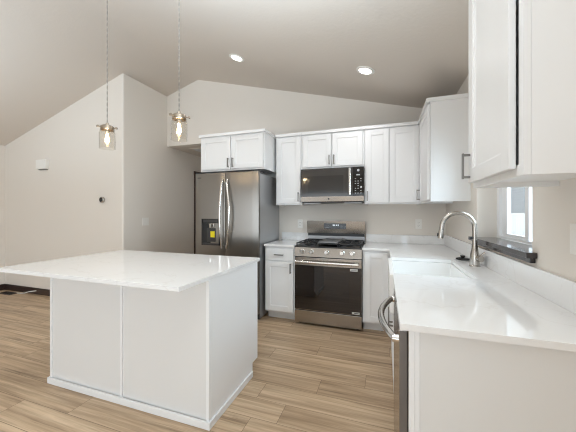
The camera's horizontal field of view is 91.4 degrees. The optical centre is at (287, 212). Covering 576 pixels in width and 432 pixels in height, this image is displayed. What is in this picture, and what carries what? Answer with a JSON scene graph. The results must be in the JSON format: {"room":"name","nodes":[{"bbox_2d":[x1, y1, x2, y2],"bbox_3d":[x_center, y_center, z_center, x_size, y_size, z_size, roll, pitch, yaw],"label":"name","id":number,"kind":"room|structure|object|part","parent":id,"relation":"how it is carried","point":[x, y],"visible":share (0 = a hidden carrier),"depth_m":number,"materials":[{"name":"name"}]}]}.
{"room":"kitchen","nodes":[
{"label":"kitchen","id":0,"kind":"room"},
{"bbox_2d":[0,145,4,283],"bbox_3d":[-6.332,0.054,0.307,0.120,2.475,9.475,0,0,19],"label":"wall","id":1,"kind":"structure","parent":0,"point":[2,148],"depth_m":4.69,"materials":[{"name":"white paint"}]},
{"bbox_2d":[0,284,4,290],"bbox_3d":[-6.277,1.241,0.262,0.014,0.100,9.425,0,0,19],"label":"baseboard","id":2,"kind":"structure","parent":1,"relation":"attached to","point":[2,286],"depth_m":4.68,"materials":[{"name":"brown wood"}]},
{"bbox_2d":[5,73,206,289],"bbox_3d":[-3.161,-0.327,5.483,2.725,3.236,2.475,0,0,19],"label":"wall","id":3,"kind":"structure","parent":0,"point":[57,212],"depth_m":4.26,"materials":[{"name":"white paint"}]},
{"bbox_2d":[5,284,49,295],"bbox_3d":[-3.503,1.241,4.285,2.625,0.100,0.014,0,0,19],"label":"baseboard","id":4,"kind":"structure","parent":3,"relation":"attached to","point":[39,291],"depth_m":4.51,"materials":[{"name":"brown wood"}]},
{"bbox_2d":[36,159,48,169],"bbox_3d":[-3.824,-0.746,4.373,0.230,0.157,0.055,0,0,19],"label":"door chime","id":5,"kind":"object","parent":3,"relation":"attached to","point":[43,164],"visible":1,"depth_m":4.34,"materials":[{"name":"white plastic"}]},
{"bbox_2d":[99,197,104,202],"bbox_3d":[-2.637,-0.184,3.981,0.084,0.084,0.028,0,0,19],"label":"thermostat","id":6,"kind":"object","parent":3,"relation":"attached to","point":[101,199],"visible":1,"depth_m":3.97,"materials":[{"name":"black plastic"}]},
{"bbox_2d":[142,218,148,225],"bbox_3d":[-2.144,0.134,4.234,0.009,0.117,0.118,0,0,19],"label":"light switch","id":7,"kind":"object","parent":3,"relation":"attached to","point":[145,221],"visible":1,"depth_m":4.22,"materials":[{"name":"white plastic"}]},
{"bbox_2d":[0,290,393,431],"bbox_3d":[-2.732,1.341,0.355,7.200,0.100,12.300,0,0,19],"label":"floor","id":8,"kind":"structure","parent":0,"point":[307,377],"depth_m":2.05,"materials":[{"name":"brown wood"}]},
{"bbox_2d":[0,291,16,294],"bbox_3d":[-4.484,1.288,4.497,0.300,0.006,0.120,0,0,19],"label":"floor vent","id":9,"kind":"object","parent":8,"relation":"in","point":[5,292],"visible":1,"depth_m":4.47,"materials":[{"name":"black metal"}]},
{"bbox_2d":[47,262,256,430],"bbox_3d":[-1.029,0.847,2.238,1.443,0.889,0.727,0,0,19],"label":"kitchen island","id":10,"kind":"object","parent":8,"relation":"on","point":[185,356],"visible":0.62,"depth_m":1.88,"materials":[{"name":"white paint"}]},
{"bbox_3d":[-1.799,0.847,2.145,0.020,0.889,0.024,0,0,19],"label":"corner post","id":11,"kind":"part","parent":10,"relation":"part of","materials":[{"name":"white paint"}]},
{"bbox_3d":[-1.463,0.847,2.030,0.690,0.889,0.008,0,0,19],"label":"panel","id":12,"kind":"part","parent":10,"relation":"part of","materials":[{"name":"white laminate"}]},
{"bbox_2d":[0,250,259,291],"bbox_3d":[-1.116,0.389,2.135,1.529,0.025,0.984,0,0,19],"label":"island countertop","id":13,"kind":"structure","parent":10,"relation":"on","point":[177,272],"depth_m":1.90,"materials":[{"name":"white stone"}]},
{"bbox_3d":[-1.052,1.269,2.171,1.443,0.044,0.585,0,0,19],"label":"molding","id":14,"kind":"part","parent":10,"relation":"part of","materials":[{"name":"white paint"}]},
{"bbox_3d":[-0.804,0.847,1.804,0.668,0.889,0.008,0,0,19],"label":"panel","id":15,"kind":"part","parent":10,"relation":"part of","materials":[{"name":"white laminate"}]},
{"bbox_3d":[-0.478,0.847,1.692,0.022,0.889,0.024,0,0,19],"label":"corner post","id":16,"kind":"part","parent":10,"relation":"part of","materials":[{"name":"white paint"}]},
{"bbox_3d":[-0.364,0.847,2.012,0.012,0.889,0.654,0,0,19],"label":"panel","id":17,"kind":"part","parent":10,"relation":"part of","materials":[{"name":"white paint"}]},
{"bbox_2d":[196,170,278,318],"bbox_3d":[-0.668,0.394,3.745,0.886,1.795,0.798,0,0,19],"label":"refrigerator","id":18,"kind":"object","parent":8,"relation":"on","point":[237,213],"visible":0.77,"depth_m":3.43,"materials":[{"name":"grey metal"}]},
{"bbox_3d":[-0.974,0.040,3.540,0.440,1.062,0.066,0,0,19],"label":"door","id":19,"kind":"part","parent":18,"relation":"part of","materials":[{"name":"silver metal"}]},
{"bbox_3d":[-0.809,0.010,3.417,0.032,0.845,0.087,0,0,31],"label":"handle","id":20,"kind":"part","parent":18,"relation":"part of","materials":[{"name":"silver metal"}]},
{"bbox_3d":[-0.728,0.011,3.385,0.048,0.847,0.110,0,0,-23],"label":"handle","id":21,"kind":"part","parent":18,"relation":"part of","materials":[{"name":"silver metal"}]},
{"bbox_3d":[-0.552,0.040,3.395,0.440,1.062,0.066,0,0,19],"label":"door","id":22,"kind":"part","parent":18,"relation":"part of","materials":[{"name":"silver metal"}]},
{"bbox_3d":[-0.763,0.890,3.468,0.886,0.622,0.066,0,0,19],"label":"freezer drawer","id":23,"kind":"part","parent":18,"relation":"part of","materials":[{"name":"silver metal"}]},
{"bbox_2d":[265,246,294,319],"bbox_3d":[-0.007,0.847,3.617,0.378,0.889,0.668,0,0,19],"label":"base cabinet","id":24,"kind":"object","parent":8,"relation":"on","point":[279,261],"visible":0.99,"depth_m":3.34,"materials":[{"name":"white paint"}]},
{"bbox_3d":[-0.101,0.497,3.343,0.350,0.136,0.020,0,0,19],"label":"drawer","id":25,"kind":"part","parent":24,"relation":"part of","materials":[{"name":"white paint"}]},
{"bbox_3d":[-0.102,0.875,3.341,0.350,0.583,0.020,0,0,19],"label":"door","id":26,"kind":"part","parent":24,"relation":"part of","materials":[{"name":"white paint"}]},
{"bbox_2d":[264,239,302,246],"bbox_3d":[-0.005,0.389,3.626,0.384,0.024,0.648,0,0,19],"label":"countertop","id":27,"kind":"structure","parent":24,"relation":"on","point":[283,242],"depth_m":3.44,"materials":[{"name":"white stone"}]},
{"bbox_2d":[294,221,364,329],"bbox_3d":[0.524,0.700,3.403,0.757,1.182,0.692,0,0,19],"label":"gas range","id":28,"kind":"object","parent":8,"relation":"on","point":[328,263],"visible":1,"depth_m":3.16,"materials":[{"name":"grey metal"}]},
{"bbox_3d":[0.423,0.558,3.108,0.697,0.030,0.069,0,0,19],"label":"handle","id":29,"kind":"part","parent":28,"relation":"part of","materials":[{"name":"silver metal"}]},
{"bbox_3d":[0.434,0.853,3.139,0.749,0.504,0.008,0,0,19],"label":"door glass","id":30,"kind":"part","parent":28,"relation":"part of","materials":[{"name":"black glass"}]},
{"bbox_3d":[0.440,0.447,3.157,0.757,0.109,0.062,0,0,19],"label":"control panel","id":31,"kind":"part","parent":28,"relation":"part of","materials":[{"name":"silver metal"}]},
{"bbox_3d":[0.439,1.190,3.153,0.753,0.142,0.030,0,0,19],"label":"storage drawer","id":32,"kind":"part","parent":28,"relation":"part of","materials":[{"name":"silver metal"}]},
{"bbox_3d":[0.439,0.811,3.154,0.753,0.600,0.032,0,0,19],"label":"oven door","id":33,"kind":"part","parent":28,"relation":"part of","materials":[{"name":"black glass"}]},
{"bbox_2d":[295,241,364,249],"bbox_3d":[0.529,0.391,3.416,0.757,0.015,0.585,0,0,19],"label":"cooktop","id":34,"kind":"object","parent":28,"relation":"in","point":[302,246],"depth_m":3.18,"materials":[{"name":"black metal"}]},
{"bbox_3d":[0.614,0.175,3.675,0.288,0.072,0.018,0,0,19],"label":"display panel","id":35,"kind":"part","parent":28,"relation":"part of","materials":[{"name":"black glass"}]},
{"bbox_2d":[363,250,390,330],"bbox_3d":[1.046,0.847,3.273,0.302,0.889,0.636,0,0,19],"label":"base cabinet","id":36,"kind":"object","parent":8,"relation":"on","point":[375,263],"visible":0.73,"depth_m":2.99,"materials":[{"name":"white paint"}]},
{"bbox_2d":[388,307,393,389],"bbox_3d":[1.112,0.847,2.156,0.655,0.889,1.440,0,0,19],"label":"base cabinet","id":37,"kind":"object","parent":8,"relation":"on","point":[392,314],"visible":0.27,"depth_m":1.97,"materials":[{"name":"white paint"}]},
{"bbox_3d":[0.822,0.913,2.192,0.020,0.505,0.410,0,0,19],"label":"door","id":38,"kind":"part","parent":37,"relation":"part of","materials":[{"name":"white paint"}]},
{"bbox_3d":[0.685,0.913,1.792,0.020,0.505,0.415,0,0,19],"label":"door","id":39,"kind":"part","parent":37,"relation":"part of","materials":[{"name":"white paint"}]},
{"bbox_2d":[362,242,575,351],"bbox_3d":[0.996,0.389,2.187,0.914,0.024,2.722,0,0,19],"label":"countertop","id":40,"kind":"structure","parent":37,"relation":"on","point":[487,305],"depth_m":1.13,"materials":[{"name":"white stone"}]},
{"bbox_2d":[388,258,469,312],"bbox_3d":[0.978,0.508,1.990,0.500,0.246,0.710,0,0,19],"label":"farmhouse sink","id":41,"kind":"object","parent":40,"relation":"in","point":[394,266],"visible":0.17,"depth_m":2.25,"materials":[{"name":"white ceramic"}]},
{"bbox_2d":[437,211,485,266],"bbox_3d":[1.225,0.181,1.999,0.289,0.391,0.092,0,0,19],"label":"kitchen faucet","id":42,"kind":"object","parent":40,"relation":"on","point":[475,259],"visible":1,"depth_m":1.97,"materials":[{"name":"silver metal"}]},
{"bbox_3d":[1.327,0.305,1.946,0.050,0.073,0.065,0,0,4],"label":"lever","id":43,"kind":"part","parent":42,"relation":"part of","materials":[{"name":"silver metal"}]},
{"bbox_2d":[456,255,469,259],"bbox_3d":[1.401,0.360,2.252,0.100,0.034,0.100,0,0,19],"label":"strainer","id":44,"kind":"object","parent":40,"relation":"on","point":[462,257],"visible":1,"depth_m":2.23,"materials":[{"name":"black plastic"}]},
{"bbox_3d":[1.401,0.369,2.252,0.100,0.016,0.100,0,0,19],"label":"lid","id":45,"kind":"part","parent":44,"relation":"part of","materials":[{"name":"black plastic"}]},
{"bbox_2d":[378,290,407,431],"bbox_3d":[0.740,0.855,1.201,0.678,0.872,0.598,0,0,19],"label":"dishwasher","id":46,"kind":"object","parent":8,"relation":"on","point":[399,337],"visible":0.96,"depth_m":1.04,"materials":[{"name":"grey metal"}]},
{"bbox_3d":[0.459,0.469,1.298,0.082,0.034,0.540,0,0,19],"label":"handle","id":47,"kind":"part","parent":46,"relation":"part of","materials":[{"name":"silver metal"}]},
{"bbox_3d":[0.507,0.797,1.282,0.028,0.757,0.596,0,0,19],"label":"door","id":48,"kind":"part","parent":46,"relation":"part of","materials":[{"name":"silver metal"}]},
{"bbox_2d":[407,331,407,431],"bbox_3d":[0.792,0.849,1.185,0.570,0.845,0.589,0,0,19],"label":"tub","id":49,"kind":"object","parent":46,"relation":"in","point":[407,331],"depth_m":1.02,"materials":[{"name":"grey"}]},
{"bbox_2d":[408,331,575,431],"bbox_3d":[0.707,0.847,0.876,0.610,0.889,0.030,0,0,19],"label":"cabinet end panel","id":50,"kind":"object","parent":8,"relation":"on","point":[456,384],"visible":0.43,"depth_m":0.90,"materials":[{"name":"white laminate"}]},
{"bbox_2d":[0,0,468,156],"bbox_3d":[-2.720,-1.646,0.298,7.120,1.166,12.000,0,0,19],"label":"ceiling","id":51,"kind":"structure","parent":0,"point":[53,53],"depth_m":2.93,"materials":[{"name":"beige paint"}]},
{"bbox_2d":[96,0,117,149],"bbox_3d":[-1.446,-1.229,2.241,0.143,1.436,0.141,0,0,19],"label":"pendant lamp","id":52,"kind":"object","parent":51,"relation":"hanging from","point":[107,128],"visible":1,"depth_m":2.25,"materials":[{"name":"silver metal"}]},
{"bbox_3d":[-1.448,-1.307,2.251,0.008,1.180,0.007,0,0,19],"label":"cord","id":53,"kind":"part","parent":52,"relation":"part of","materials":[{"name":"grey plastic"}]},
{"bbox_2d":[169,0,189,140],"bbox_3d":[-0.782,-1.142,2.014,0.143,1.243,0.141,0,0,19],"label":"pendant lamp","id":54,"kind":"object","parent":51,"relation":"hanging from","point":[179,117],"visible":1,"depth_m":2.02,"materials":[{"name":"silver metal"}]},
{"bbox_3d":[-0.784,-1.220,2.024,0.008,0.987,0.007,0,0,-12],"label":"cord","id":55,"kind":"part","parent":54,"relation":"part of","materials":[{"name":"grey plastic"}]},
{"bbox_2d":[189,148,200,152],"bbox_3d":[-1.325,-1.088,4.957,0.600,0.012,0.540,0,0,19],"label":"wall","id":56,"kind":"structure","parent":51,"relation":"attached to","point":[192,149],"depth_m":4.84,"materials":[{"name":"white paint"}]},
{"bbox_2d":[229,54,243,61],"bbox_3d":[-0.597,-1.801,3.270,0.177,0.052,0.183,0,0,24],"label":"recessed light","id":57,"kind":"object","parent":51,"relation":"in","point":[235,57],"visible":1,"depth_m":3.26,"materials":[{"name":"white plastic"}]},
{"bbox_2d":[356,66,374,74],"bbox_3d":[0.777,-1.425,2.821,0.177,0.052,0.183,0,0,24],"label":"recessed light","id":58,"kind":"object","parent":51,"relation":"in","point":[364,70],"visible":1,"depth_m":2.81,"materials":[{"name":"white plastic"}]},
{"bbox_2d":[167,80,445,242],"bbox_3d":[0.023,-0.419,4.023,4.245,3.420,0.120,0,0,19],"label":"wall","id":59,"kind":"structure","parent":0,"point":[212,107],"depth_m":3.92,"materials":[{"name":"white paint"}]},
{"bbox_2d":[199,128,275,174],"bbox_3d":[-0.616,-0.770,3.815,0.939,0.478,0.688,0,0,19],"label":"upper cabinet","id":60,"kind":"object","parent":59,"relation":"attached to","point":[246,150],"visible":0.97,"depth_m":3.52,"materials":[{"name":"white paint"}]},
{"bbox_3d":[-0.925,-0.755,3.602,0.428,0.408,0.020,0,0,19],"label":"door","id":61,"kind":"part","parent":60,"relation":"part of","materials":[{"name":"white paint"}]},
{"bbox_3d":[-0.613,-0.992,3.825,0.939,0.035,0.667,0,0,19],"label":"trim","id":62,"kind":"part","parent":60,"relation":"part of","materials":[{"name":"white paint"}]},
{"bbox_3d":[-0.503,-0.755,3.457,0.429,0.408,0.020,0,0,19],"label":"door","id":63,"kind":"part","parent":60,"relation":"part of","materials":[{"name":"white paint"}]},
{"bbox_2d":[275,132,308,205],"bbox_3d":[0.056,-0.553,3.743,0.349,0.911,0.388,0,0,19],"label":"upper cabinet","id":64,"kind":"object","parent":59,"relation":"attached to","point":[288,146],"visible":0.95,"depth_m":3.60,"materials":[{"name":"white paint"}]},
{"bbox_3d":[0.059,-0.992,3.753,0.349,0.035,0.367,0,0,19],"label":"trim","id":65,"kind":"part","parent":64,"relation":"part of","materials":[{"name":"white paint"}]},
{"bbox_3d":[0.010,-0.538,3.599,0.315,0.841,0.020,0,0,19],"label":"door","id":66,"kind":"part","parent":64,"relation":"part of","materials":[{"name":"white paint"}]},
{"bbox_2d":[282,232,307,239],"bbox_3d":[0.097,0.326,3.923,0.384,0.102,0.020,0,0,19],"label":"backsplash","id":67,"kind":"structure","parent":59,"relation":"attached to","point":[285,235],"depth_m":3.92,"materials":[{"name":"white stone"}]},
{"bbox_2d":[298,220,302,227],"bbox_3d":[0.169,0.154,3.905,0.072,0.117,0.009,0,0,19],"label":"wall outlet","id":68,"kind":"object","parent":59,"relation":"attached to","point":[300,222],"visible":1,"depth_m":3.90,"materials":[{"name":"white plastic"}]},
{"bbox_2d":[301,126,364,169],"bbox_3d":[0.583,-0.778,3.562,0.762,0.462,0.388,0,0,19],"label":"upper cabinet","id":69,"kind":"object","parent":59,"relation":"attached to","point":[342,147],"visible":0.98,"depth_m":3.40,"materials":[{"name":"white paint"}]},
{"bbox_3d":[0.358,-0.762,3.479,0.354,0.394,0.020,0,0,19],"label":"door","id":70,"kind":"part","parent":69,"relation":"part of","materials":[{"name":"white paint"}]},
{"bbox_3d":[0.587,-0.992,3.572,0.762,0.035,0.367,0,0,19],"label":"trim","id":71,"kind":"part","parent":69,"relation":"part of","materials":[{"name":"white paint"}]},
{"bbox_2d":[301,166,364,203],"bbox_3d":[0.575,-0.325,3.537,0.758,0.428,0.436,0,0,19],"label":"microwave","id":72,"kind":"object","parent":69,"relation":"attached to","point":[346,185],"visible":0.99,"depth_m":3.37,"materials":[{"name":"grey metal"}]},
{"bbox_3d":[0.464,-0.365,3.405,0.634,0.339,0.022,0,0,19],"label":"door","id":73,"kind":"part","parent":72,"relation":"part of","materials":[{"name":"black glass"}]},
{"bbox_3d":[0.521,-0.166,3.382,0.758,0.061,0.024,0,0,19],"label":"trim","id":74,"kind":"part","parent":72,"relation":"part of","materials":[{"name":"silver metal"}]},
{"bbox_3d":[0.722,-0.366,3.281,0.032,0.310,0.048,0,0,19],"label":"handle","id":75,"kind":"part","parent":72,"relation":"part of","materials":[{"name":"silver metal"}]},
{"bbox_3d":[0.823,-0.365,3.281,0.122,0.339,0.022,0,0,19],"label":"control panel","id":76,"kind":"part","parent":72,"relation":"part of","materials":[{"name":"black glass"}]},
{"bbox_3d":[0.708,-0.762,3.359,0.354,0.394,0.020,0,0,19],"label":"door","id":77,"kind":"part","parent":69,"relation":"part of","materials":[{"name":"white paint"}]},
{"bbox_2d":[364,121,420,204],"bbox_3d":[1.235,-0.553,3.339,0.612,0.911,0.388,0,0,19],"label":"upper cabinet","id":78,"kind":"object","parent":59,"relation":"attached to","point":[391,150],"visible":0.93,"depth_m":3.19,"materials":[{"name":"white paint"}]},
{"bbox_3d":[1.032,-0.537,3.248,0.250,0.843,0.020,0,0,19],"label":"door","id":79,"kind":"part","parent":78,"relation":"part of","materials":[{"name":"white paint"}]},
{"bbox_3d":[1.238,-0.992,3.349,0.612,0.035,0.367,0,0,19],"label":"trim","id":80,"kind":"part","parent":78,"relation":"part of","materials":[{"name":"white paint"}]},
{"bbox_3d":[1.303,-0.537,3.155,0.307,0.843,0.020,0,0,19],"label":"door","id":81,"kind":"part","parent":78,"relation":"part of","materials":[{"name":"white paint"}]},
{"bbox_2d":[415,219,421,228],"bbox_3d":[1.589,0.138,3.418,0.072,0.117,0.009,0,0,19],"label":"wall outlet","id":82,"kind":"object","parent":59,"relation":"attached to","point":[418,222],"visible":1,"depth_m":3.42,"materials":[{"name":"white plastic"}]},
{"bbox_2d":[446,74,575,280],"bbox_3d":[0.299,0.031,-1.502,0.160,2.521,10.353,0,0,19],"label":"wall","id":83,"kind":"structure","parent":0,"point":[554,207],"depth_m":1.31,"materials":[{"name":"white paint"}]},
{"bbox_2d":[416,93,470,203],"bbox_3d":[1.479,-0.553,2.743,0.360,0.911,0.688,0,0,19],"label":"upper cabinet","id":84,"kind":"object","parent":83,"relation":"attached to","point":[443,121],"visible":0.98,"depth_m":2.43,"materials":[{"name":"white paint"}]},
{"bbox_3d":[1.345,-0.537,2.777,0.020,0.843,0.599,0,0,19],"label":"door","id":85,"kind":"part","parent":84,"relation":"part of","materials":[{"name":"white paint"}]},
{"bbox_3d":[1.372,-0.553,2.786,0.019,0.911,0.676,0,0,19],"label":"frame","id":86,"kind":"part","parent":84,"relation":"part of","materials":[{"name":"white paint"}]},
{"bbox_3d":[1.489,-0.992,2.739,0.339,0.035,0.688,0,0,19],"label":"trim","id":87,"kind":"part","parent":84,"relation":"part of","materials":[{"name":"white paint"}]},
{"bbox_2d":[366,234,575,313],"bbox_3d":[0.998,0.318,2.189,0.912,0.117,2.718,0,0,19],"label":"backsplash","id":88,"kind":"structure","parent":83,"relation":"attached to","point":[560,290],"depth_m":1.50,"materials":[{"name":"white stone"}]},
{"bbox_2d":[468,187,536,262],"bbox_3d":[1.419,-0.242,1.775,0.245,0.974,0.988,0,0,19],"label":"window","id":89,"kind":"structure","parent":83,"relation":"in","point":[521,251],"depth_m":1.80,"materials":[{"name":"white plastic"}]},
{"bbox_3d":[1.386,0.205,1.786,0.174,0.028,0.988,0,0,19],"label":"sill","id":90,"kind":"part","parent":89,"relation":"part of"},
{"bbox_3d":[1.531,-0.257,1.875,0.025,0.853,0.370,0,0,19],"label":"sash","id":91,"kind":"part","parent":89,"relation":"part of","materials":[{"name":"white plastic"}]},
{"bbox_2d":[462,0,575,187],"bbox_3d":[0.888,-0.576,1.018,0.360,0.930,0.502,0,0,19],"label":"upper cabinet","id":92,"kind":"object","parent":83,"relation":"attached to","point":[522,53],"visible":1,"depth_m":0.85,"materials":[{"name":"white paint"}]},
{"bbox_3d":[0.798,-0.208,1.260,0.032,0.115,0.013,0,0,19],"label":"door pull","id":93,"kind":"part","parent":92,"relation":"part of","materials":[{"name":"grey metal"}]},
{"bbox_3d":[0.760,-0.563,1.070,0.020,0.856,0.434,0,0,19],"label":"door","id":94,"kind":"part","parent":92,"relation":"part of","materials":[{"name":"white paint"}]},
{"bbox_3d":[0.777,-0.576,1.050,0.019,0.930,0.490,0,0,19],"label":"frame","id":95,"kind":"part","parent":92,"relation":"part of","materials":[{"name":"white paint"}]},
{"bbox_2d":[570,223,575,254],"bbox_3d":[1.081,0.101,1.041,0.009,0.118,0.118,0,0,19],"label":"light switch","id":96,"kind":"object","parent":83,"relation":"attached to","point":[572,226],"visible":1,"depth_m":1.07,"materials":[{"name":"white plastic"}]},
{"bbox_3d":[9.992,1.741,9.261,11.100,0.100,36.000,0,0,19],"label":"floor","id":97,"kind":"structure","parent":0,"visible":0},
{"bbox_2d":[501,213,528,244],"bbox_3d":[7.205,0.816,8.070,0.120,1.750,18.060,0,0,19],"label":"window","id":98,"kind":"structure","parent":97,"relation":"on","point":[517,219],"depth_m":9.25,"materials":[{"name":"white"}]},
{"bbox_3d":[7.215,0.051,8.098,0.070,0.080,18.000,0,0,19],"label":"rail","id":99,"kind":"part","parent":98,"relation":"part of","materials":[{"name":"white plastic"}]},
{"bbox_2d":[511,187,524,212],"bbox_3d":[11.985,-1.484,7.521,4.600,6.350,27.000,0,0,19],"label":"house","id":100,"kind":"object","parent":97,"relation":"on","point":[517,193],"visible":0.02,"depth_m":15.94,"materials":[{"name":"grey"}]}
]}

